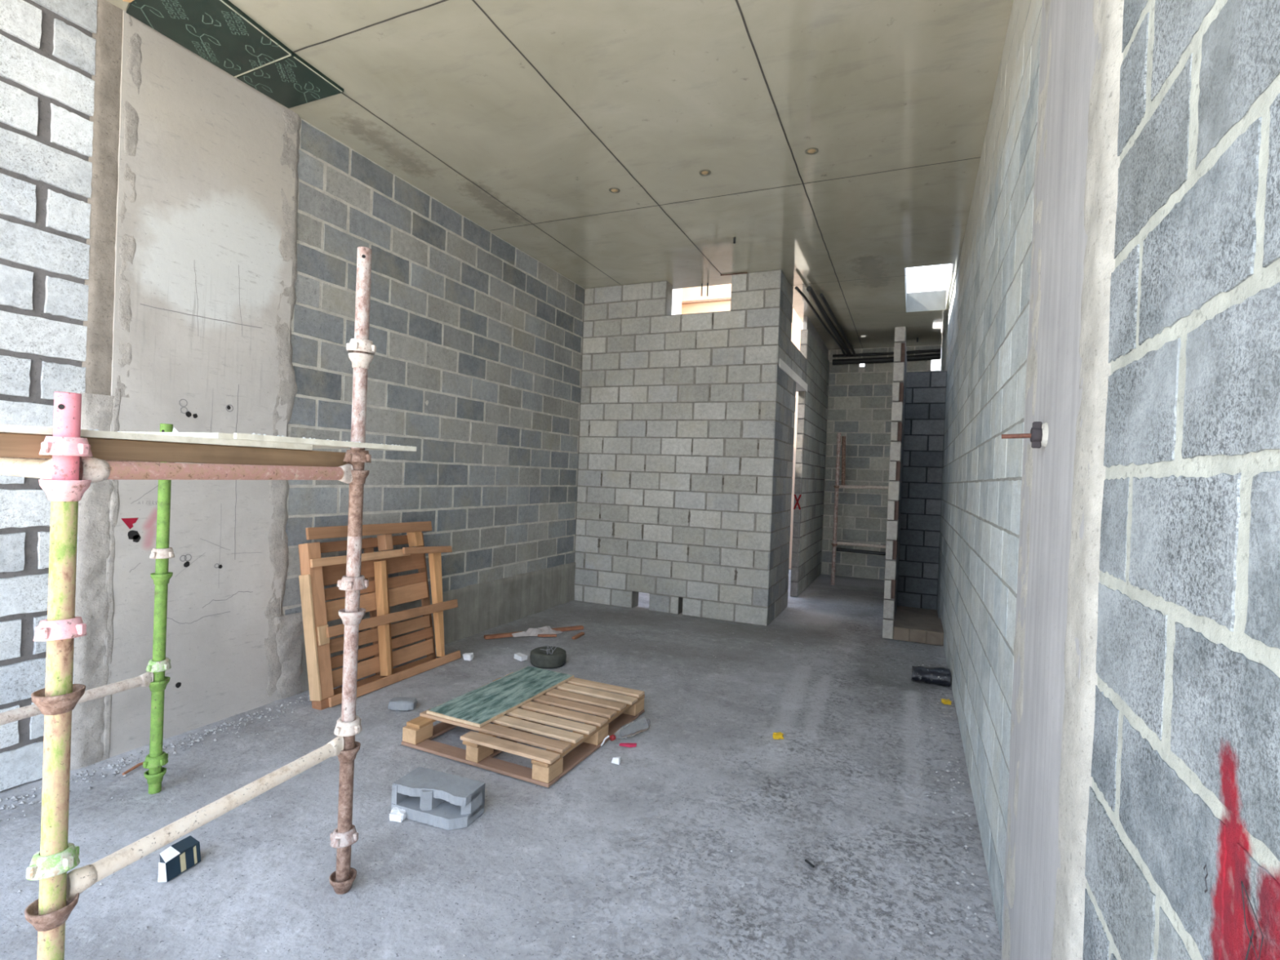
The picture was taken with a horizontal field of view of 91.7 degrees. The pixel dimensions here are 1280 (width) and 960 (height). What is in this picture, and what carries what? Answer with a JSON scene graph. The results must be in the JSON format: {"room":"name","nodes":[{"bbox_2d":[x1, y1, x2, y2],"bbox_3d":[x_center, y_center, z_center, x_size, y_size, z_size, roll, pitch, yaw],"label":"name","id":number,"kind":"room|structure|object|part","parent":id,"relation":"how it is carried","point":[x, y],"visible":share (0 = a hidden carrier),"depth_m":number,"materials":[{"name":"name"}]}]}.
{"room":"construction site","nodes":[
{"label":"construction site","id":0,"kind":"room"},
{"bbox_2d":[0,0,584,792],"bbox_3d":[-1.354,-0.442,6.412,0.202,3.800,11.550,2,1,24],"label":"wall","id":1,"kind":"structure","parent":0,"point":[476,365],"depth_m":4.44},
{"bbox_2d":[70,0,304,770],"bbox_3d":[-2.462,-0.461,3.627,0.052,3.800,1.337,2,1,24],"label":"column","id":2,"kind":"structure","parent":1,"relation":"attached to","point":[193,200],"depth_m":3.45,"materials":[{"name":"concrete"}]},
{"bbox_2d":[287,561,575,692],"bbox_3d":[-1.569,1.216,5.831,0.042,0.480,3.800,2,1,24],"label":"plinth","id":3,"kind":"object","parent":1,"relation":"attached to","point":[482,606],"visible":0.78,"depth_m":6.10,"materials":[{"name":"concrete"}]},
{"bbox_2d":[0,569,1001,959],"bbox_3d":[0.523,1.621,5.571,4.470,0.235,11.550,2,1,24],"label":"floor","id":4,"kind":"structure","parent":0,"point":[580,864],"depth_m":2.73,"materials":[{"name":"concrete"}]},
{"bbox_2d":[122,761,143,775],"bbox_3d":[-2.509,1.428,3.101,0.018,0.019,0.158,2,0,6],"label":"wood splinter","id":5,"kind":"object","parent":4,"relation":"on","point":[138,765],"visible":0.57,"depth_m":3.07,"materials":[{"name":"brown wood"}]},
{"bbox_2d":[157,835,200,882],"bbox_3d":[-1.760,1.441,2.362,0.092,0.072,0.162,2,0,19],"label":"carton","id":6,"kind":"object","parent":4,"relation":"on","point":[184,854],"visible":1,"depth_m":2.35,"materials":[{"name":"blue cardboard"}]},
{"bbox_2d":[0,246,376,959],"bbox_3d":[-1.799,0.309,2.186,1.439,2.355,1.054,2,1,24],"label":"scaffold","id":7,"kind":"object","parent":4,"relation":"on","point":[71,470],"visible":0.94,"depth_m":1.68,"materials":[{"name":"beige metal"}]},
{"bbox_3d":[-1.413,-0.024,1.505,0.052,0.072,0.049,2,1,24],"label":"ledger blade","id":8,"kind":"part","parent":7,"relation":"part of","materials":[{"name":"white metal"}]},
{"bbox_2d":[24,893,79,931],"bbox_3d":[-1.407,1.037,1.487,0.096,0.051,0.096,2,1,24],"label":"cup","id":9,"kind":"object","parent":7,"relation":"on","point":[53,916],"depth_m":1.47,"materials":[{"name":"metal"}]},
{"bbox_2d":[26,842,79,880],"bbox_3d":[-1.401,0.910,1.485,0.093,0.054,0.093,2,1,-34],"label":"cup","id":10,"kind":"object","parent":7,"relation":"on","point":[52,864],"depth_m":1.46,"materials":[{"name":"green metal"}]},
{"bbox_2d":[31,684,85,715],"bbox_3d":[-1.387,0.527,1.483,0.096,0.051,0.096,2,1,24],"label":"cup","id":11,"kind":"object","parent":7,"relation":"on","point":[60,700],"depth_m":1.46,"materials":[{"name":"metal"}]},
{"bbox_2d":[33,616,87,641],"bbox_3d":[-1.380,0.354,1.481,0.093,0.053,0.093,3,1,43],"label":"cup","id":12,"kind":"object","parent":7,"relation":"on","point":[55,628],"depth_m":1.46,"materials":[{"name":"pink metal"}]},
{"bbox_2d":[38,479,91,501],"bbox_3d":[-1.368,0.025,1.479,0.092,0.051,0.092,2,1,24],"label":"cup","id":13,"kind":"object","parent":7,"relation":"on","point":[55,490],"depth_m":1.45,"materials":[{"name":"metal"}]},
{"bbox_2d":[39,435,92,456],"bbox_3d":[-1.364,-0.080,1.478,0.093,0.044,0.093,2,1,-34],"label":"cup","id":14,"kind":"object","parent":7,"relation":"on","point":[54,446],"depth_m":1.45,"materials":[{"name":"metal"}]},
{"bbox_3d":[-1.385,0.991,1.536,0.049,0.072,0.050,2,1,24],"label":"ledger blade","id":15,"kind":"part","parent":7,"relation":"part of","materials":[{"name":"beige metal"}]},
{"bbox_3d":[-1.346,-0.024,1.527,0.049,0.072,0.050,2,1,24],"label":"ledger blade","id":16,"kind":"part","parent":7,"relation":"part of","materials":[{"name":"beige metal"}]},
{"bbox_3d":[-2.264,0.914,2.845,0.049,0.072,0.050,2,1,24],"label":"ledger blade","id":17,"kind":"part","parent":7,"relation":"part of","materials":[{"name":"white metal"}]},
{"bbox_2d":[143,767,166,784],"bbox_3d":[-2.261,1.383,2.898,0.084,0.051,0.084,2,1,24],"label":"cup","id":18,"kind":"object","parent":7,"relation":"on","point":[153,776],"depth_m":2.88,"materials":[{"name":"green paint"}]},
{"bbox_2d":[142,751,168,768],"bbox_3d":[-2.258,1.303,2.897,0.093,0.044,0.093,2,0,-21],"label":"cup","id":19,"kind":"object","parent":7,"relation":"on","point":[157,760],"depth_m":2.87,"materials":[{"name":"green paint"}]},
{"bbox_2d":[146,657,171,672],"bbox_3d":[-2.241,0.858,2.894,0.093,0.048,0.093,2,1,-34],"label":"cup","id":20,"kind":"object","parent":7,"relation":"on","point":[156,664],"depth_m":2.87,"materials":[{"name":"metal"}]},
{"bbox_2d":[149,675,169,692],"bbox_3d":[-2.245,0.953,2.895,0.088,0.051,0.088,2,1,24],"label":"cup","id":21,"kind":"object","parent":7,"relation":"on","point":[157,684],"depth_m":2.87,"materials":[{"name":"green paint"}]},
{"bbox_2d":[150,572,173,585],"bbox_3d":[-2.226,0.459,2.891,0.084,0.051,0.084,2,1,24],"label":"cup","id":22,"kind":"object","parent":7,"relation":"on","point":[159,578],"depth_m":2.87,"materials":[{"name":"green paint"}]},
{"bbox_2d":[149,546,174,559],"bbox_3d":[-2.221,0.338,2.890,0.093,0.044,0.093,2,1,-34],"label":"cup","id":23,"kind":"object","parent":7,"relation":"on","point":[157,553],"depth_m":2.86,"materials":[{"name":"white metal"}]},
{"bbox_2d":[0,432,346,466],"bbox_3d":[-1.352,-0.079,1.696,0.048,0.056,1.420,2,1,24],"label":"plank","id":24,"kind":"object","parent":7,"relation":"on","point":[11,445],"depth_m":1.75,"materials":[{"name":"brown wood"}]},
{"bbox_2d":[0,423,312,449],"bbox_3d":[-1.715,-0.132,1.518,0.594,0.024,1.600,2,1,24],"label":"board","id":25,"kind":"object","parent":24,"relation":"on","point":[4,428],"visible":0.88,"depth_m":1.69,"materials":[{"name":"white wood"}]},
{"bbox_2d":[171,427,182,435],"bbox_3d":[-1.393,-0.144,1.889,0.034,0.030,0.041,2,0,10],"label":"lump","id":26,"kind":"object","parent":25,"relation":"on","point":[175,432],"visible":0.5,"depth_m":1.87,"materials":[{"name":"white"}]},
{"bbox_2d":[122,431,416,451],"bbox_3d":[-1.312,-0.140,2.266,0.611,0.022,0.715,2,1,24],"label":"board","id":27,"kind":"object","parent":25,"relation":"on","point":[317,443],"visible":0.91,"depth_m":2.02,"materials":[{"name":"white wood"}]},
{"bbox_3d":[-1.090,0.955,2.224,0.049,0.072,0.050,2,1,24],"label":"ledger blade","id":28,"kind":"part","parent":7,"relation":"part of","materials":[{"name":"beige metal"}]},
{"bbox_2d":[328,867,356,893],"bbox_3d":[-1.089,1.473,2.277,0.092,0.051,0.092,2,1,24],"label":"cup","id":29,"kind":"object","parent":7,"relation":"on","point":[341,883],"depth_m":2.26,"materials":[{"name":"metal"}]},
{"bbox_2d":[329,824,358,848],"bbox_3d":[-1.082,1.303,2.276,0.093,0.053,0.093,2,1,-34],"label":"cup","id":30,"kind":"object","parent":7,"relation":"on","point":[341,837],"depth_m":2.25,"materials":[{"name":"white paint"}]},
{"bbox_3d":[-1.053,-0.023,2.216,0.049,0.072,0.050,2,1,24],"label":"ledger blade","id":31,"kind":"part","parent":7,"relation":"part of","materials":[{"name":"beige metal"}]},
{"bbox_2d":[333,715,362,737],"bbox_3d":[-1.067,0.896,2.273,0.093,0.048,0.093,2,0,-21],"label":"cup","id":32,"kind":"object","parent":7,"relation":"on","point":[346,726],"depth_m":2.24,"materials":[{"name":"white metal"}]},
{"bbox_2d":[337,741,360,762],"bbox_3d":[-1.071,0.998,2.274,0.088,0.051,0.088,2,1,24],"label":"cup","id":33,"kind":"object","parent":7,"relation":"on","point":[347,753],"depth_m":2.25,"materials":[{"name":"metal"}]},
{"bbox_2d":[337,607,365,625],"bbox_3d":[-1.052,0.500,2.270,0.092,0.051,0.092,2,1,24],"label":"cup","id":34,"kind":"object","parent":7,"relation":"on","point":[349,615],"depth_m":2.24,"materials":[{"name":"white paint"}]},
{"bbox_2d":[337,574,368,591],"bbox_3d":[-1.047,0.373,2.269,0.094,0.044,0.094,2,1,24],"label":"cup","id":35,"kind":"object","parent":7,"relation":"on","point":[348,582],"depth_m":2.24,"materials":[{"name":"white paint"}]},
{"bbox_2d":[342,449,371,462],"bbox_3d":[-1.030,-0.087,2.265,0.093,0.044,0.093,2,0,-21],"label":"cup","id":36,"kind":"object","parent":7,"relation":"on","point":[351,455],"depth_m":2.23,"materials":[{"name":"metal"}]},
{"bbox_2d":[349,470,369,484],"bbox_3d":[-1.032,-0.011,2.265,0.084,0.051,0.084,2,1,24],"label":"cup","id":37,"kind":"object","parent":7,"relation":"on","point":[356,477],"depth_m":2.24,"materials":[{"name":"metal"}]},
{"bbox_2d":[346,338,376,355],"bbox_3d":[-1.015,-0.486,2.262,0.093,0.048,0.093,3,1,43],"label":"cup","id":38,"kind":"object","parent":7,"relation":"on","point":[356,346],"depth_m":2.23,"materials":[{"name":"white metal"}]},
{"bbox_2d":[348,352,373,368],"bbox_3d":[-1.016,-0.431,2.262,0.084,0.051,0.084,2,1,24],"label":"cup","id":39,"kind":"object","parent":7,"relation":"on","point":[359,360],"depth_m":2.24,"materials":[{"name":"white metal"}]},
{"bbox_2d":[297,520,461,710],"bbox_3d":[-1.865,0.896,4.583,0.336,1.166,1.330,2,1,24],"label":"pallet","id":40,"kind":"object","parent":4,"relation":"on","point":[317,572],"visible":1,"depth_m":4.49,"materials":[{"name":"brown wood"}]},
{"bbox_2d":[389,806,406,822],"bbox_3d":[-1.071,1.479,2.755,0.073,0.039,0.064,2,0,6],"label":"paper scrap","id":41,"kind":"object","parent":4,"relation":"on","point":[397,815],"visible":1,"depth_m":2.73,"materials":[{"name":"white paper"}]},
{"bbox_2d":[387,697,417,711],"bbox_3d":[-1.532,1.441,4.006,0.172,0.061,0.100,2,0,-1],"label":"fragment","id":42,"kind":"object","parent":4,"relation":"on","point":[398,704],"visible":1,"depth_m":3.96,"materials":[{"name":"grey concrete"}]},
{"bbox_2d":[391,766,485,830],"bbox_3d":[-0.911,1.436,2.803,0.370,0.135,0.186,2,0,20],"label":"block","id":43,"kind":"object","parent":4,"relation":"on","point":[447,802],"visible":0.97,"depth_m":2.76,"materials":[{"name":"grey concrete"}]},
{"bbox_2d":[462,652,474,660],"bbox_3d":[-1.402,1.441,5.079,0.077,0.053,0.065,2,0,11],"label":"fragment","id":44,"kind":"object","parent":4,"relation":"on","point":[467,656],"visible":1,"depth_m":5.05,"materials":[{"name":"white concrete"}]},
{"bbox_2d":[0,610,990,959],"bbox_3d":[-0.115,1.522,4.073,4.000,0.019,5.601,2,1,24],"label":"gravel","id":45,"kind":"object","parent":4,"relation":"on","point":[207,731],"visible":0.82,"depth_m":3.12,"materials":[{"name":"grey gravel"}]},
{"bbox_2d":[513,652,527,661],"bbox_3d":[-0.986,1.461,5.128,0.106,0.038,0.061,3,1,43],"label":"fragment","id":46,"kind":"object","parent":4,"relation":"on","point":[519,656],"visible":1,"depth_m":5.10,"materials":[{"name":"white concrete"}]},
{"bbox_2d":[400,668,644,787],"bbox_3d":[-0.649,1.437,3.782,1.012,0.136,1.167,2,1,24],"label":"pallet","id":47,"kind":"object","parent":4,"relation":"on","point":[549,765],"visible":0.83,"depth_m":3.47,"materials":[{"name":"brown wood"}]},
{"bbox_2d":[426,666,573,727],"bbox_3d":[-0.844,1.350,3.945,0.390,0.018,0.990,2,1,25],"label":"board","id":48,"kind":"object","parent":47,"relation":"on","point":[478,707],"visible":1,"depth_m":3.84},
{"bbox_2d":[484,625,583,639],"bbox_3d":[-1.001,1.460,5.963,0.996,0.030,0.050,2,1,-31],"label":"timber offcut","id":49,"kind":"object","parent":4,"relation":"on","point":[579,627],"visible":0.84,"depth_m":5.84,"materials":[{"name":"brown wood"}]},
{"bbox_2d":[511,626,562,636],"bbox_3d":[-0.963,1.438,5.924,0.529,0.076,0.096,2,0,-20],"label":"bag","id":50,"kind":"object","parent":4,"relation":"on","point":[545,629],"visible":1,"depth_m":5.88,"materials":[{"name":"plastic"}]},
{"bbox_2d":[537,634,556,636],"bbox_3d":[-0.877,1.470,5.873,0.178,0.020,0.030,2,0,-9],"label":"timber offcut","id":51,"kind":"object","parent":4,"relation":"on","point":[539,635],"visible":1,"depth_m":5.86,"materials":[{"name":"brown wood"}]},
{"bbox_2d":[529,644,566,668],"bbox_3d":[-0.745,1.417,5.048,0.294,0.150,0.294,2,1,24],"label":"tire","id":52,"kind":"object","parent":4,"relation":"on","point":[543,657],"visible":1,"depth_m":4.95,"materials":[{"name":"black rubber"}]},
{"bbox_2d":[572,631,584,639],"bbox_3d":[-0.587,1.480,5.906,0.035,0.022,0.210,2,0,20],"label":"timber offcut","id":53,"kind":"object","parent":4,"relation":"on","point":[581,633],"visible":1,"depth_m":5.88,"materials":[{"name":"brown wood"}]},
{"bbox_2d":[600,735,608,746],"bbox_3d":[-0.204,1.498,3.570,0.065,0.050,0.017,2,1,-43],"label":"straw","id":54,"kind":"object","parent":4,"relation":"on","point":[607,736],"visible":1,"depth_m":3.57,"materials":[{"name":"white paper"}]},
{"bbox_2d":[611,756,621,764],"bbox_3d":[-0.131,1.513,3.356,0.053,0.037,0.042,2,1,24],"label":"paper scrap","id":55,"kind":"object","parent":4,"relation":"on","point":[617,760],"visible":1,"depth_m":3.34,"materials":[{"name":"white paper"}]},
{"bbox_2d":[619,742,636,747],"bbox_3d":[-0.068,1.524,3.570,0.101,0.012,0.031,2,0,-3],"label":"scrap","id":56,"kind":"object","parent":4,"relation":"on","point":[625,744],"visible":1,"depth_m":3.57,"materials":[{"name":"red plastic"}]},
{"bbox_2d":[609,716,650,741],"bbox_3d":[-0.062,1.489,3.698,0.082,0.082,0.321,3,1,40],"label":"plastic bottle","id":57,"kind":"object","parent":4,"relation":"on","point":[641,725],"visible":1,"depth_m":3.68,"materials":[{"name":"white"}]},
{"bbox_2d":[773,732,783,739],"bbox_3d":[0.838,1.550,3.769,0.067,0.028,0.048,2,0,-1],"label":"scrap","id":58,"kind":"object","parent":4,"relation":"on","point":[776,735],"visible":1,"depth_m":3.75,"materials":[{"name":"plastic"}]},
{"bbox_2d":[804,858,814,867],"bbox_3d":[0.692,1.563,2.533,0.010,0.010,0.046,2,1,-28],"label":"twig","id":59,"kind":"object","parent":4,"relation":"on","point":[806,860],"visible":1,"depth_m":2.53,"materials":[{"name":"brown wood"}]},
{"bbox_2d":[831,432,888,585],"bbox_3d":[3.486,0.457,9.726,0.798,2.320,0.972,2,1,24],"label":"scaffold","id":60,"kind":"object","parent":4,"relation":"on","point":[835,543],"visible":0.79,"depth_m":9.44,"materials":[{"name":"grey metal"}]},
{"bbox_2d":[893,605,943,645],"bbox_3d":[3.130,1.562,7.011,0.460,0.128,1.820,2,1,24],"label":"step","id":61,"kind":"structure","parent":4,"relation":"on","point":[914,624],"depth_m":6.33,"materials":[{"name":"grey concrete"}]},
{"bbox_2d":[911,666,951,686],"bbox_3d":[2.306,1.545,4.930,0.279,0.127,0.194,2,1,24],"label":"roll","id":62,"kind":"object","parent":4,"relation":"on","point":[940,676],"visible":1,"depth_m":4.87,"materials":[{"name":"black plastic"}]},
{"bbox_2d":[940,697,951,704],"bbox_3d":[2.208,1.596,4.477,0.063,0.029,0.049,2,0,-1],"label":"scrap","id":63,"kind":"object","parent":4,"relation":"on","point":[944,701],"visible":1,"depth_m":4.46,"materials":[{"name":"plastic"}]},
{"bbox_2d":[106,0,1013,350],"bbox_3d":[0.675,-2.383,5.538,4.470,0.252,11.551,2,1,24],"label":"ceiling","id":64,"kind":"structure","parent":0,"point":[520,117],"depth_m":3.96,"materials":[{"name":"concrete"}]},
{"bbox_2d":[122,0,292,77],"bbox_3d":[-2.216,-2.340,3.221,0.580,0.019,0.607,2,1,24],"label":"panel","id":65,"kind":"object","parent":64,"relation":"attached to","point":[218,32],"visible":1,"depth_m":3.23,"materials":[{"name":"green wood"}]},
{"bbox_2d":[236,52,343,108],"bbox_3d":[-2.056,-2.337,3.654,0.505,0.019,0.340,2,1,24],"label":"panel","id":66,"kind":"object","parent":64,"relation":"attached to","point":[291,82],"visible":1,"depth_m":3.64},
{"bbox_2d":[608,187,619,193],"bbox_3d":[-0.202,-2.281,4.902,0.088,0.009,0.088,2,1,24],"label":"outlet","id":67,"kind":"object","parent":64,"relation":"attached to","point":[614,190],"visible":1,"depth_m":4.89,"materials":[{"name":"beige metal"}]},
{"bbox_2d":[698,169,711,176],"bbox_3d":[0.478,-2.252,4.560,0.088,0.009,0.088,2,1,24],"label":"outlet","id":68,"kind":"object","parent":64,"relation":"attached to","point":[704,172],"visible":1,"depth_m":4.55,"materials":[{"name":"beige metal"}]},
{"bbox_2d":[720,272,747,275],"bbox_3d":[1.024,-2.246,6.777,0.300,0.014,0.012,2,1,24],"label":"stub","id":69,"kind":"object","parent":64,"relation":"attached to","point":[740,273],"visible":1,"depth_m":6.78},
{"bbox_2d":[804,147,818,155],"bbox_3d":[1.162,-2.223,4.205,0.088,0.009,0.088,2,1,24],"label":"outlet","id":70,"kind":"object","parent":64,"relation":"attached to","point":[811,151],"visible":1,"depth_m":4.20,"materials":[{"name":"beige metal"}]},
{"bbox_2d":[795,286,845,355],"bbox_3d":[2.551,-2.107,8.569,0.051,0.081,3.755,2,1,26],"label":"conduit pipe","id":71,"kind":"object","parent":64,"relation":"attached to","point":[797,288],"visible":1,"depth_m":8.12,"materials":[{"name":"black plastic"}]},
{"bbox_2d":[806,285,851,356],"bbox_3d":[2.666,-2.103,8.601,0.079,0.128,3.565,2,1,26],"label":"conduit pipe","id":72,"kind":"object","parent":64,"relation":"attached to","point":[809,289],"visible":1,"depth_m":8.14,"materials":[{"name":"black plastic"}]},
{"bbox_2d":[819,293,855,355],"bbox_3d":[2.817,-2.118,8.737,0.054,0.109,3.234,2,1,26],"label":"conduit pipe","id":73,"kind":"object","parent":64,"relation":"attached to","point":[821,295],"visible":1,"depth_m":8.38,"materials":[{"name":"black plastic"}]},
{"bbox_2d":[574,269,781,626],"bbox_3d":[0.381,-0.382,7.173,2.371,3.800,0.202,2,1,24],"label":"wall","id":74,"kind":"structure","parent":0,"point":[675,486],"depth_m":7.04,"materials":[{"name":"grey concrete"}]},
{"bbox_2d":[765,270,829,626],"bbox_3d":[2.238,-0.323,8.641,0.153,3.800,4.380,2,1,24],"label":"wall","id":75,"kind":"structure","parent":0,"point":[812,404],"depth_m":8.36,"materials":[{"name":"concrete"}]},
{"bbox_2d":[778,358,807,391],"bbox_3d":[1.812,-1.254,7.570,0.162,0.095,1.900,2,1,24],"label":"lintel","id":76,"kind":"object","parent":75,"relation":"attached to","point":[801,385],"visible":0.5,"depth_m":7.50,"materials":[{"name":"concrete"}]},
{"bbox_2d":[821,345,941,579],"bbox_3d":[3.870,-0.274,10.316,1.899,3.800,0.202,2,1,24],"label":"wall","id":77,"kind":"structure","parent":0,"point":[860,398],"depth_m":10.30,"materials":[{"name":"grey concrete"}]},
{"bbox_2d":[882,326,906,639],"bbox_3d":[2.958,0.042,7.170,0.102,3.150,1.990,2,1,24],"label":"wall partition","id":78,"kind":"structure","parent":0,"point":[900,366],"depth_m":6.27,"materials":[{"name":"grey concrete"}]},
{"bbox_2d":[897,371,946,609],"bbox_3d":[3.570,0.134,7.878,0.460,3.000,0.102,2,1,24],"label":"wall","id":79,"kind":"structure","parent":0,"point":[926,391],"depth_m":7.83,"materials":[{"name":"grey concrete"}]},
{"bbox_2d":[937,0,1279,959],"bbox_3d":[2.550,-0.279,4.699,0.204,3.800,11.550,2,1,24],"label":"wall","id":80,"kind":"structure","parent":0,"point":[1183,841],"depth_m":0.92,"materials":[{"name":"grey"}]},
{"bbox_2d":[832,353,940,364],"bbox_3d":[3.966,-1.955,10.071,1.622,0.118,0.090,2,1,24],"label":"conduit pipe","id":81,"kind":"object","parent":80,"relation":"attached to","point":[935,356],"visible":1,"depth_m":10.06,"materials":[{"name":"black plastic"}]},
{"bbox_2d":[832,349,940,357],"bbox_3d":[3.962,-2.050,10.052,1.620,0.063,0.044,2,1,24],"label":"conduit pipe","id":82,"kind":"object","parent":80,"relation":"attached to","point":[927,350],"visible":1,"depth_m":10.05,"materials":[{"name":"black plastic"}]},
{"bbox_2d":[1000,0,1124,959],"bbox_3d":[1.107,-0.309,1.637,0.048,3.800,0.993,2,1,24],"label":"column","id":83,"kind":"structure","parent":80,"relation":"attached to","point":[1077,161],"depth_m":1.47,"materials":[{"name":"concrete"}]},
{"bbox_2d":[1001,422,1048,448],"bbox_3d":[1.057,-0.124,1.705,0.112,0.072,0.066,2,1,24],"label":"tie","id":84,"kind":"object","parent":83,"relation":"attached to","point":[1038,435],"visible":0.93,"depth_m":1.69,"materials":[{"name":"black"}]},
{"bbox_3d":[1.060,-0.122,1.712,0.112,0.016,0.013,2,1,31],"label":"rod","id":85,"kind":"part","parent":84,"relation":"part of","materials":[{"name":"brown metal"}]},
{"bbox_2d":[1040,422,1048,447],"bbox_3d":[1.096,-0.122,1.688,0.012,0.068,0.066,2,1,24],"label":"washer","id":86,"kind":"object","parent":84,"relation":"in","point":[1044,427],"depth_m":1.67,"materials":[{"name":"white plastic"}]},
{"label":"ground","id":87,"kind":"structure","parent":0,"visible":0},
{"bbox_2d":[671,288,682,315],"bbox_3d":[0.465,-2.985,11.397,0.470,9.060,0.400,2,1,24],"label":"concrete pillar","id":88,"kind":"structure","parent":87,"relation":"on","point":[677,293],"depth_m":11.25,"materials":[{"name":"grey concrete"}]},
{"bbox_2d":[681,284,803,568],"bbox_3d":[-1.066,-3.334,12.781,9.530,9.500,11.500,2,1,24],"label":"apartment building","id":89,"kind":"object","parent":87,"relation":"on","point":[718,298],"visible":0.02,"depth_m":11.59,"materials":[{"name":"white"}]}
]}

